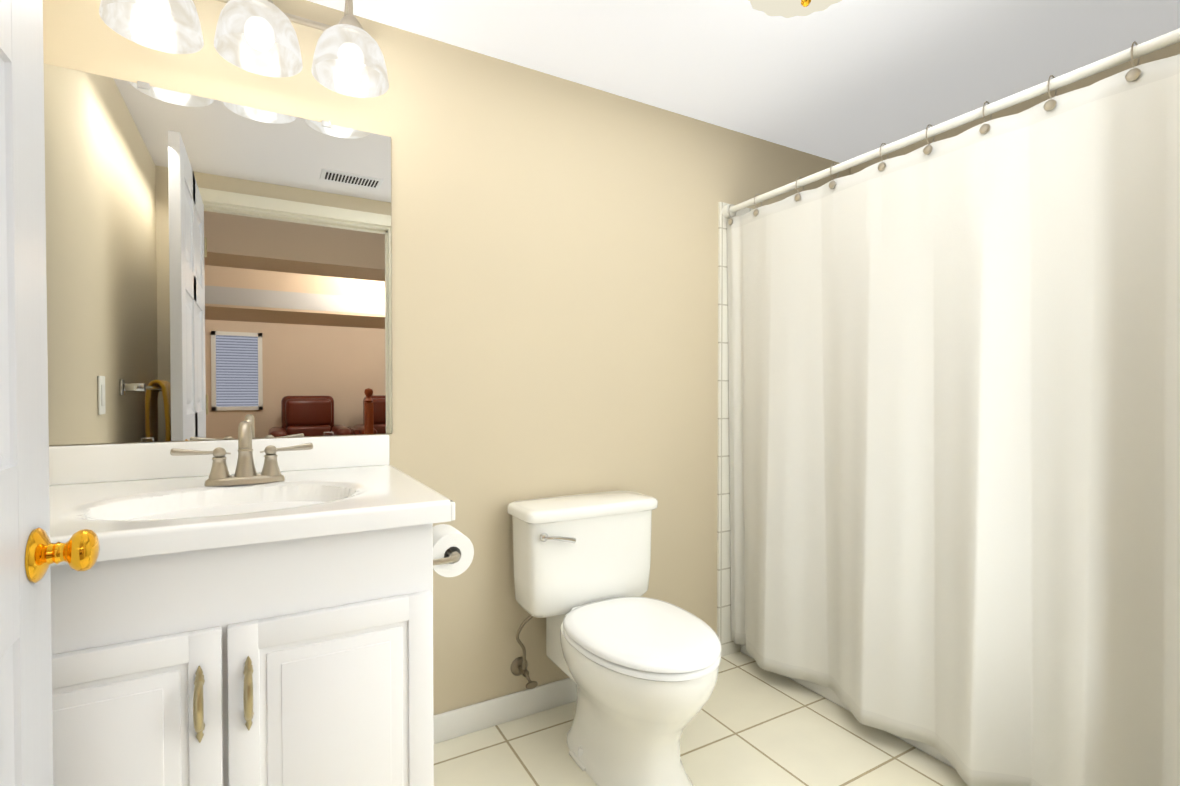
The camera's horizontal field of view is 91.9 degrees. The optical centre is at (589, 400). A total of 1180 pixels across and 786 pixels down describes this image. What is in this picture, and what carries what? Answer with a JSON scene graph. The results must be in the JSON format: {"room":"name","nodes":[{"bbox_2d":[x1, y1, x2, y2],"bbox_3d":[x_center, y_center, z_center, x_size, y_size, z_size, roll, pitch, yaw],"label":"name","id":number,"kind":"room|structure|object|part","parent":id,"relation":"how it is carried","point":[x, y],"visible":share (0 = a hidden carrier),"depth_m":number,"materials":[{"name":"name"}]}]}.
{"room":"bathroom","nodes":[
{"label":"bathroom","id":0,"kind":"room"},
{"bbox_2d":[43,0,849,714],"bbox_3d":[-0.039,-0.025,2.042,3.070,2.128,0.120,0,1,-30],"label":"wall","id":1,"kind":"structure","parent":0,"point":[555,282],"depth_m":1.87,"materials":[{"name":"paint"}]},
{"bbox_2d":[44,64,391,444],"bbox_3d":[-0.905,-0.332,1.470,0.757,0.866,0.008,0,1,-30],"label":"mirror","id":2,"kind":"object","parent":1,"relation":"attached to","point":[216,269],"visible":1,"depth_m":1.44,"materials":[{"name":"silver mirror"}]},
{"bbox_2d":[49,434,389,485],"bbox_3d":[-0.906,0.146,1.468,0.748,0.089,0.020,0,1,-30],"label":"backsplash","id":3,"kind":"structure","parent":1,"relation":"attached to","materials":[{"name":"white stone"}]},
{"bbox_2d":[99,0,388,97],"bbox_3d":[-0.803,-0.945,1.385,0.590,0.247,0.241,0,1,-30],"label":"sconce","id":4,"kind":"object","parent":1,"relation":"attached to","point":[258,37],"visible":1,"depth_m":1.36,"materials":[{"name":"white glass"}]},
{"bbox_3d":[-0.965,-0.877,1.261,0.184,0.116,0.184,0,1,-30],"label":"lamp shade","id":5,"kind":"part","parent":4,"relation":"part of","materials":[{"name":"white glass"}]},
{"bbox_3d":[-0.965,-0.874,1.261,0.063,0.071,0.063,0,1,-30],"label":"bulb","id":6,"kind":"part","parent":4,"relation":"part of","materials":[{"name":"white glass"}]},
{"bbox_3d":[-0.789,-0.879,1.361,0.184,0.116,0.184,0,1,-30],"label":"lamp shade","id":7,"kind":"part","parent":4,"relation":"part of","materials":[{"name":"white glass"}]},
{"bbox_3d":[-0.789,-0.875,1.361,0.063,0.071,0.063,0,1,-30],"label":"bulb","id":8,"kind":"part","parent":4,"relation":"part of","materials":[{"name":"white glass"}]},
{"bbox_3d":[-0.826,-1.000,1.405,0.559,0.137,0.182,0,1,-30],"label":"frame","id":9,"kind":"part","parent":4,"relation":"part of","materials":[{"name":"silver metal"}]},
{"bbox_3d":[-0.612,-0.880,1.462,0.184,0.116,0.184,0,1,-30],"label":"lamp shade","id":10,"kind":"part","parent":4,"relation":"part of","materials":[{"name":"white glass"}]},
{"bbox_3d":[-0.612,-0.876,1.462,0.063,0.071,0.063,0,1,-30],"label":"bulb","id":11,"kind":"part","parent":4,"relation":"part of","materials":[{"name":"white glass"}]},
{"bbox_2d":[433,678,576,743],"bbox_3d":[-0.043,0.998,1.979,1.273,0.085,0.012,0,1,-30],"label":"baseboard","id":12,"kind":"structure","parent":1,"relation":"attached to","point":[455,723],"depth_m":1.84,"materials":[{"name":"white paint"}]},
{"bbox_2d":[717,202,752,656],"bbox_3d":[0.869,0.120,2.486,0.815,1.825,0.010,0,1,-30],"label":"wall tile","id":13,"kind":"structure","parent":1,"relation":"attached to","point":[728,646],"depth_m":2.29,"materials":[{"name":"white tile"}]},
{"bbox_2d":[722,28,1179,217],"bbox_3d":[0.942,-0.744,1.592,0.052,0.052,1.594,0,1,-30],"label":"curtain rod","id":14,"kind":"object","parent":13,"relation":"attached to","point":[1142,49],"visible":0.94,"depth_m":1.45,"materials":[{"name":"white metal"}]},
{"bbox_2d":[727,41,1179,785],"bbox_3d":[0.941,0.110,1.613,0.109,1.754,1.571,0,1,-30],"label":"shower curtain","id":15,"kind":"object","parent":14,"relation":"hanging from","point":[955,437],"visible":0.96,"depth_m":1.45,"materials":[{"name":"fabric"}]},
{"bbox_2d":[434,651,967,785],"bbox_3d":[0.390,1.080,1.304,3.070,0.060,1.855,0,1,-30],"label":"floor","id":16,"kind":"structure","parent":0,"point":[751,723],"depth_m":1.71,"materials":[{"name":"tile"}]},
{"bbox_2d":[49,434,454,785],"bbox_3d":[-0.746,0.579,1.201,0.758,0.946,0.653,0,1,-30],"label":"bathroom vanity","id":17,"kind":"object","parent":16,"relation":"on","point":[280,633],"visible":0.83,"depth_m":0.99,"materials":[{"name":"white paint"}]},
{"bbox_3d":[-0.770,0.661,0.861,0.365,0.566,0.019,0,1,-30],"label":"door","id":18,"kind":"part","parent":17,"relation":"part of","materials":[{"name":"white paint"}]},
{"bbox_3d":[-0.625,0.491,0.912,0.015,0.125,0.034,0,1,-30],"label":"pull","id":19,"kind":"part","parent":17,"relation":"part of","materials":[{"name":"gold metal"}]},
{"bbox_2d":[170,421,312,485],"bbox_3d":[-0.778,0.119,1.287,0.283,0.145,0.138,0,1,-30],"label":"faucet","id":20,"kind":"object","parent":17,"relation":"on","point":[244,474],"visible":1,"depth_m":1.30,"materials":[{"name":"silver metal"}]},
{"bbox_3d":[-0.566,0.490,0.946,0.015,0.125,0.034,0,1,-30],"label":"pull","id":21,"kind":"part","parent":17,"relation":"part of","materials":[{"name":"gold metal"}]},
{"bbox_3d":[-0.458,0.659,1.039,0.338,0.566,0.019,0,1,-30],"label":"door","id":22,"kind":"part","parent":17,"relation":"part of","materials":[{"name":"white paint"}]},
{"bbox_2d":[433,524,473,576],"bbox_3d":[-0.347,0.365,1.332,0.135,0.121,0.181,0,1,-30],"label":"toilet paper","id":23,"kind":"object","parent":17,"relation":"attached to","point":[453,551],"visible":0.79,"depth_m":1.31,"materials":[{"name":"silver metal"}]},
{"bbox_3d":[-0.364,0.356,1.322,0.097,0.044,0.181,0,1,-30],"label":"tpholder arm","id":24,"kind":"part","parent":23,"relation":"part of"},
{"bbox_2d":[507,490,720,785],"bbox_3d":[0.092,0.685,1.659,0.474,0.720,0.691,0,1,-30],"label":"toilet","id":25,"kind":"object","parent":16,"relation":"on","point":[632,663],"visible":1,"depth_m":1.61,"materials":[{"name":"white ceramic"}]},
{"bbox_3d":[-0.094,0.408,1.682,0.105,0.037,0.032,0,1,-30],"label":"lever","id":26,"kind":"part","parent":25,"relation":"part of","materials":[{"name":"silver metal"}]},
{"bbox_3d":[-0.020,0.505,1.855,0.446,0.290,0.193,0,1,-30],"label":"tank","id":27,"kind":"part","parent":25,"relation":"part of","materials":[{"name":"white ceramic"}]},
{"bbox_3d":[-0.019,0.341,1.850,0.474,0.037,0.211,0,1,-30],"label":"tank lid","id":28,"kind":"part","parent":25,"relation":"part of","materials":[{"name":"white ceramic"}]},
{"bbox_3d":[0.145,0.635,1.567,0.374,0.038,0.480,0,1,-30],"label":"seat lid","id":29,"kind":"part","parent":25,"relation":"part of","materials":[{"name":"white plastic"}]},
{"bbox_3d":[0.146,0.652,1.564,0.372,0.018,0.471,0,1,-30],"label":"seat","id":30,"kind":"part","parent":25,"relation":"part of","materials":[{"name":"white plastic"}]},
{"bbox_2d":[740,645,954,768],"bbox_3d":[1.307,0.850,1.823,0.696,0.385,1.591,0,1,-30],"label":"bathtub","id":31,"kind":"object","parent":16,"relation":"on","point":[828,693],"visible":0.08,"depth_m":1.95,"materials":[{"name":"white ceramic"}]},
{"bbox_2d":[307,0,1179,162],"bbox_3d":[0.390,-1.118,1.272,3.070,0.080,1.855,0,1,-30],"label":"ceiling","id":32,"kind":"structure","parent":0,"point":[842,81],"depth_m":1.76,"materials":[{"name":"white paint"}]},
{"bbox_2d":[748,0,841,17],"bbox_3d":[0.526,-1.019,1.389,0.315,0.120,0.310,0,1,-30],"label":"ceiling light","id":33,"kind":"object","parent":32,"relation":"attached to","point":[788,8],"visible":1,"depth_m":1.45,"materials":[{"name":"beige glass"}]},
{"bbox_2d":[850,42,1179,174],"bbox_3d":[1.702,-0.024,1.966,0.120,2.128,1.735,0,1,-30],"label":"wall","id":34,"kind":"structure","parent":0,"point":[1169,51],"depth_m":2.04,"materials":[{"name":"paint"}]},
{"bbox_3d":[0.108,-0.996,0.115,0.937,0.130,0.120,0,1,-30],"label":"wall","id":35,"kind":"structure","parent":0,"visible":0},
{"bbox_2d":[0,0,99,785],"bbox_3d":[-0.490,0.074,0.382,0.097,1.963,0.885,0,1,-30],"label":"door","id":36,"kind":"structure","parent":35,"relation":"in","point":[26,738],"depth_m":0.68,"materials":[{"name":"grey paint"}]},
{"bbox_3d":[-0.663,0.192,0.723,0.062,0.067,0.067,0,1,-30],"label":"inside door knob","id":37,"kind":"part","parent":36,"relation":"part of","materials":[{"name":"gold metal"}]}
]}

